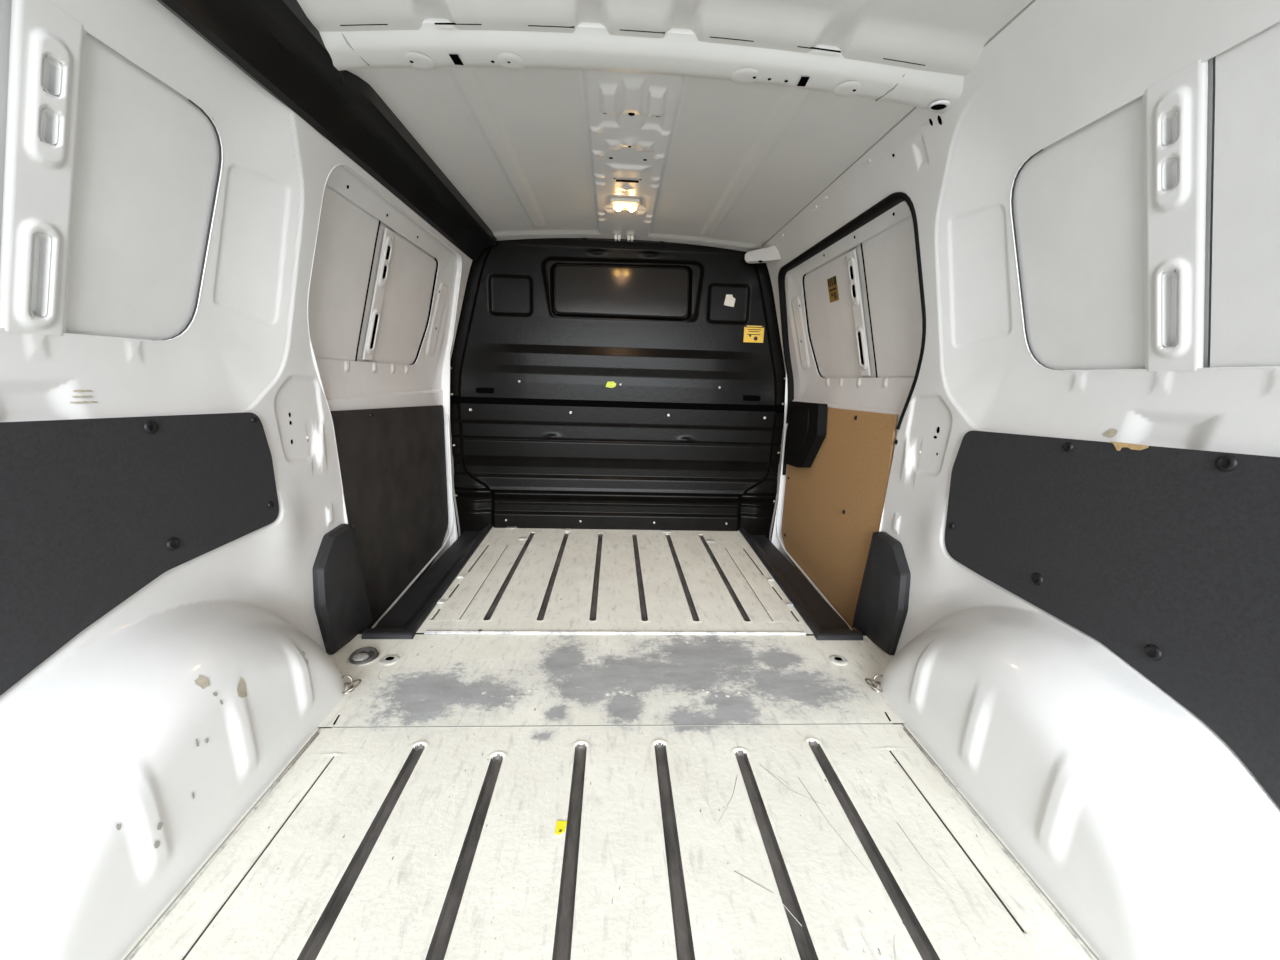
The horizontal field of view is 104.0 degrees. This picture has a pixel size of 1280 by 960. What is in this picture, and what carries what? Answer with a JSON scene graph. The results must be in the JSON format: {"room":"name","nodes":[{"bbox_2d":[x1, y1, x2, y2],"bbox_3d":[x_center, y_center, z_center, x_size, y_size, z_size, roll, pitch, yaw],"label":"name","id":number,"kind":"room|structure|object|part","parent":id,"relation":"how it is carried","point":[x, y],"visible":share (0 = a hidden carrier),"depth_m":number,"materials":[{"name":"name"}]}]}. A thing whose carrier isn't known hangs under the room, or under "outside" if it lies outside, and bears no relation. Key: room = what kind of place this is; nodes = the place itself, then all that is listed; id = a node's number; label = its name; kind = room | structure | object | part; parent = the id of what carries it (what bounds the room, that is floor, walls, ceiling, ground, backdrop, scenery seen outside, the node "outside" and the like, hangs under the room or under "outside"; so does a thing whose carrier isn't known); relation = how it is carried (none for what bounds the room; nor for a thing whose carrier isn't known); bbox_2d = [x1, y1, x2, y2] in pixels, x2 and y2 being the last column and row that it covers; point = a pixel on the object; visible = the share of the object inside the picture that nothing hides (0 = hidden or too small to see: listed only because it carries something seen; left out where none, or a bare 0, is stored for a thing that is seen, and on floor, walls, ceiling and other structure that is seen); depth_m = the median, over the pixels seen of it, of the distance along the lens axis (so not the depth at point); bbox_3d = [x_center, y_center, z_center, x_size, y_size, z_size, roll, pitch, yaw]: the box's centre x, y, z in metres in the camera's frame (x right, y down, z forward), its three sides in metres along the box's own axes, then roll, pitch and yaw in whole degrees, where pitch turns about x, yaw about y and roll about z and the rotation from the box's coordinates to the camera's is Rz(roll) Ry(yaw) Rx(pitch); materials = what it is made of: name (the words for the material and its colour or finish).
{"room":"loading area","nodes":[
{"label":"loading area","id":0,"kind":"room"},
{"bbox_2d":[0,0,471,959],"bbox_3d":[-0.780,-0.215,1.251,0.316,1.660,2.890,1,11,-3],"label":"wall","id":1,"kind":"structure","parent":0,"point":[161,208],"depth_m":0.76,"materials":[{"name":"white metal"}]},
{"bbox_3d":[-0.776,-0.416,0.781,0.110,0.440,0.390,1,11,-3],"label":"skin panel","id":2,"kind":"part","parent":1,"relation":"part of","materials":[{"name":"white paint"}]},
{"bbox_2d":[0,412,278,695],"bbox_3d":[-0.790,0.214,0.534,0.010,0.580,1.238,1,11,-3],"label":"board","id":3,"kind":"object","parent":1,"relation":"attached to","point":[93,511],"visible":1,"depth_m":0.74,"materials":[{"name":"black plastic"}]},
{"bbox_2d":[157,0,496,260],"bbox_3d":[-0.621,-0.769,0.959,0.116,0.118,2.502,1,11,-3],"label":"trim","id":4,"kind":"structure","parent":1,"relation":"attached to","point":[275,43],"depth_m":1.00,"materials":[{"name":"black plastic"}]},
{"bbox_2d":[312,524,372,654],"bbox_3d":[-0.841,0.298,1.370,0.105,0.325,0.218,1,11,-3],"label":"trim","id":5,"kind":"structure","parent":1,"relation":"attached to","point":[341,602],"depth_m":1.34,"materials":[{"name":"black plastic"}]},
{"bbox_2d":[308,166,456,627],"bbox_3d":[-0.811,-0.209,1.776,0.169,1.400,1.240,1,11,-3],"label":"door","id":6,"kind":"structure","parent":1,"relation":"in","point":[382,288],"depth_m":1.55,"materials":[{"name":"white paint"}]},
{"bbox_3d":[-0.802,-0.516,1.298,0.112,0.450,0.384,1,11,-3],"label":"skin panel","id":7,"kind":"part","parent":6,"relation":"part of","materials":[{"name":"white paint"}]},
{"bbox_2d":[331,405,447,627],"bbox_3d":[-0.870,0.077,1.866,0.010,0.720,0.899,1,11,-3],"label":"board","id":8,"kind":"object","parent":6,"relation":"attached to","point":[392,461],"visible":0.91,"depth_m":1.75,"materials":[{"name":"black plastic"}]},
{"bbox_3d":[-0.831,-0.610,1.762,0.112,0.450,0.548,1,11,-3],"label":"skin panel","id":9,"kind":"part","parent":6,"relation":"part of","materials":[{"name":"white paint"}]},
{"bbox_2d":[362,523,492,638],"bbox_3d":[-0.756,0.353,1.945,0.160,0.076,1.142,1,11,-5],"label":"trim","id":10,"kind":"structure","parent":1,"relation":"attached to","point":[404,619],"depth_m":1.72,"materials":[{"name":"black plastic"}]},
{"bbox_2d":[120,527,1101,959],"bbox_3d":[-0.062,0.548,1.440,1.900,0.214,2.890,1,11,-3],"label":"floor","id":11,"kind":"structure","parent":0,"point":[722,780],"depth_m":0.87,"materials":[{"name":"beige paint"}]},
{"bbox_2d":[342,675,360,693],"bbox_3d":[-0.671,0.471,1.154,0.051,0.037,0.048,1,11,-3],"label":"loop","id":12,"kind":"object","parent":11,"relation":"on","point":[349,687],"visible":0.91,"depth_m":1.16,"materials":[{"name":"metal"}]},
{"bbox_2d":[346,647,379,665],"bbox_3d":[-0.716,0.455,1.294,0.078,0.017,0.078,1,11,-3],"label":"plug","id":13,"kind":"object","parent":11,"relation":"on","point":[365,655],"visible":1,"depth_m":1.29,"materials":[{"name":"grey metal"}]},
{"bbox_3d":[-0.645,0.463,1.287,0.052,0.003,0.051,1,11,-3],"label":"drain dish","id":14,"kind":"part","parent":11,"relation":"part of","materials":[{"name":"beige paint"}]},
{"bbox_2d":[555,821,566,834],"bbox_3d":[-0.130,0.573,0.824,0.018,0.002,0.026,1,11,-3],"label":"scrap","id":15,"kind":"object","parent":11,"relation":"on","point":[560,828],"visible":1,"depth_m":0.82,"materials":[{"name":"yellow paper"}]},
{"bbox_3d":[-0.016,0.639,0.540,1.290,0.010,1.086,1,11,-3],"label":"floor panel","id":16,"kind":"part","parent":11,"relation":"part of","materials":[{"name":"beige paint"}]},
{"bbox_3d":[-0.051,0.488,1.261,1.560,0.001,0.385,1,11,-3],"label":"floor plate","id":17,"kind":"part","parent":11,"relation":"part of","materials":[{"name":"white metal"}]},
{"bbox_3d":[-0.088,0.342,1.986,1.224,0.009,1.088,1,11,-3],"label":"floor panel","id":18,"kind":"part","parent":11,"relation":"part of","materials":[{"name":"beige paint"}]},
{"bbox_3d":[0.537,0.486,1.351,0.052,0.003,0.051,1,11,-3],"label":"drain dish","id":19,"kind":"part","parent":11,"relation":"part of","materials":[{"name":"beige paint"}]},
{"bbox_2d":[865,674,882,691],"bbox_3d":[0.576,0.496,1.221,0.051,0.037,0.048,1,11,-3],"label":"loop","id":20,"kind":"object","parent":11,"relation":"on","point":[875,686],"visible":0.88,"depth_m":1.22,"materials":[{"name":"metal"}]},
{"bbox_2d":[450,238,785,540],"bbox_3d":[-0.101,-0.427,2.517,1.900,1.700,0.392,1,11,-3],"label":"bulkhead","id":21,"kind":"object","parent":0,"point":[687,436],"visible":0.84,"depth_m":2.35,"materials":[{"name":"black paint"}]},
{"bbox_2d":[605,381,615,387],"bbox_3d":[-0.136,-0.447,2.341,0.052,0.030,0.002,1,11,-3],"label":"paper scrap","id":22,"kind":"object","parent":21,"relation":"attached to","point":[612,384],"visible":1,"depth_m":2.34,"materials":[{"name":"yellow paper"}]},
{"bbox_3d":[-0.105,-0.024,2.446,1.680,0.657,0.085,1,11,-3],"label":"panel","id":23,"kind":"part","parent":21,"relation":"part of","materials":[{"name":"black paint"}]},
{"bbox_3d":[-0.083,-0.739,2.301,1.660,0.743,0.037,1,11,-3],"label":"panel","id":24,"kind":"part","parent":21,"relation":"part of","materials":[{"name":"black paint"}]},
{"bbox_2d":[724,294,734,306],"bbox_3d":[0.416,-0.831,2.318,0.053,0.054,0.001,1,11,-3],"label":"paper scrap","id":25,"kind":"object","parent":21,"relation":"attached to","point":[729,300],"visible":1,"depth_m":2.32,"materials":[{"name":"white paper"}]},
{"bbox_2d":[743,325,763,342],"bbox_3d":[0.533,-0.684,2.339,0.094,0.079,0.002,1,11,-3],"label":"warning sticker","id":26,"kind":"object","parent":21,"relation":"attached to","point":[752,333],"visible":1,"depth_m":2.34,"materials":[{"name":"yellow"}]},
{"bbox_2d":[297,0,1030,251],"bbox_3d":[-0.019,-0.864,1.157,1.840,0.146,2.890,1,11,-3],"label":"ceiling","id":27,"kind":"structure","parent":0,"point":[725,119],"depth_m":1.06,"materials":[{"name":"white paint"}]},
{"bbox_2d":[610,197,639,211],"bbox_3d":[-0.052,-0.965,1.759,0.104,0.034,0.052,1,11,-3],"label":"recessed light","id":28,"kind":"object","parent":27,"relation":"in","point":[631,204],"visible":1,"depth_m":1.74,"materials":[{"name":"white plastic"}]},
{"bbox_2d":[762,0,1279,959],"bbox_3d":[0.702,-0.186,1.330,0.316,1.660,2.890,1,11,-3],"label":"wall","id":29,"kind":"structure","parent":0,"point":[1096,204],"depth_m":0.78,"materials":[{"name":"white metal"}]},
{"bbox_2d":[745,246,780,263],"bbox_3d":[0.545,-0.957,2.131,0.056,0.063,0.271,-5,13,-30],"label":"guide arm","id":30,"kind":"object","parent":29,"relation":"attached to","point":[768,254],"visible":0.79,"depth_m":2.14,"materials":[{"name":"white paint"}]},
{"bbox_2d":[739,527,862,639],"bbox_3d":[0.581,0.379,2.017,0.160,0.076,1.142,1,11,-1],"label":"trim","id":31,"kind":"structure","parent":29,"relation":"attached to","point":[819,616],"depth_m":1.79,"materials":[{"name":"black plastic"}]},
{"bbox_2d":[776,201,921,629],"bbox_3d":[0.675,-0.180,1.856,0.169,1.400,1.240,1,11,-3],"label":"door","id":32,"kind":"structure","parent":29,"relation":"in","point":[860,350],"depth_m":1.64,"materials":[{"name":"white paint"}]},
{"bbox_2d":[827,276,838,302],"bbox_3d":[0.691,-0.682,1.791,0.021,0.080,0.075,1,11,-3],"label":"sticker","id":33,"kind":"object","parent":32,"relation":"attached to","point":[832,282],"visible":1,"depth_m":1.79,"materials":[{"name":"yellow paper"}]},
{"bbox_2d":[781,407,897,629],"bbox_3d":[0.714,0.091,1.935,0.010,0.741,0.896,1,11,-3],"label":"board","id":34,"kind":"object","parent":32,"relation":"attached to","point":[833,507],"visible":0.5,"depth_m":1.79,"materials":[{"name":"brown wood"}]},
{"bbox_2d":[785,401,827,467],"bbox_3d":[0.686,-0.182,2.087,0.040,0.283,0.329,1,11,-3],"label":"block","id":35,"kind":"object","parent":34,"relation":"attached to","point":[807,422],"visible":1,"depth_m":2.04,"materials":[{"name":"black plastic"}]},
{"bbox_3d":[0.713,-0.579,1.845,0.112,0.450,0.548,1,11,-3],"label":"skin panel","id":36,"kind":"part","parent":32,"relation":"part of","materials":[{"name":"white paint"}]},
{"bbox_2d":[778,192,925,474],"bbox_3d":[0.681,-0.366,1.798,0.174,0.908,1.081,1,11,-3],"label":"seal","id":37,"kind":"object","parent":32,"relation":"attached to","point":[893,199],"visible":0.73,"depth_m":1.50,"materials":[{"name":"black rubber"}]},
{"bbox_3d":[0.730,-0.485,1.381,0.112,0.450,0.384,1,11,-3],"label":"skin panel","id":38,"kind":"part","parent":32,"relation":"part of","materials":[{"name":"white paint"}]},
{"bbox_2d":[852,532,910,654],"bbox_3d":[0.729,0.329,1.454,0.105,0.325,0.218,1,11,-3],"label":"trim","id":39,"kind":"structure","parent":29,"relation":"attached to","point":[881,610],"depth_m":1.42,"materials":[{"name":"black plastic"}]},
{"bbox_2d":[945,431,1279,807],"bbox_3d":[0.771,0.243,0.617,0.010,0.585,1.237,1,11,-3],"label":"board","id":40,"kind":"object","parent":29,"relation":"attached to","point":[1168,558],"visible":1,"depth_m":0.75,"materials":[{"name":"black plastic"}]},
{"bbox_3d":[0.756,-0.386,0.864,0.110,0.440,0.390,1,11,-3],"label":"skin panel","id":41,"kind":"part","parent":29,"relation":"part of","materials":[{"name":"white paint"}]},
{"bbox_3d":[0.762,-0.184,1.334,0.195,1.660,2.890,1,11,-3],"label":"panel","id":42,"kind":"part","parent":29,"relation":"part of","materials":[{"name":"grey paint"}]},
{"bbox_3d":[0.777,-0.284,0.356,0.110,0.440,0.634,1,11,-3],"label":"skin panel","id":43,"kind":"part","parent":29,"relation":"part of","materials":[{"name":"white paint"}]}
]}

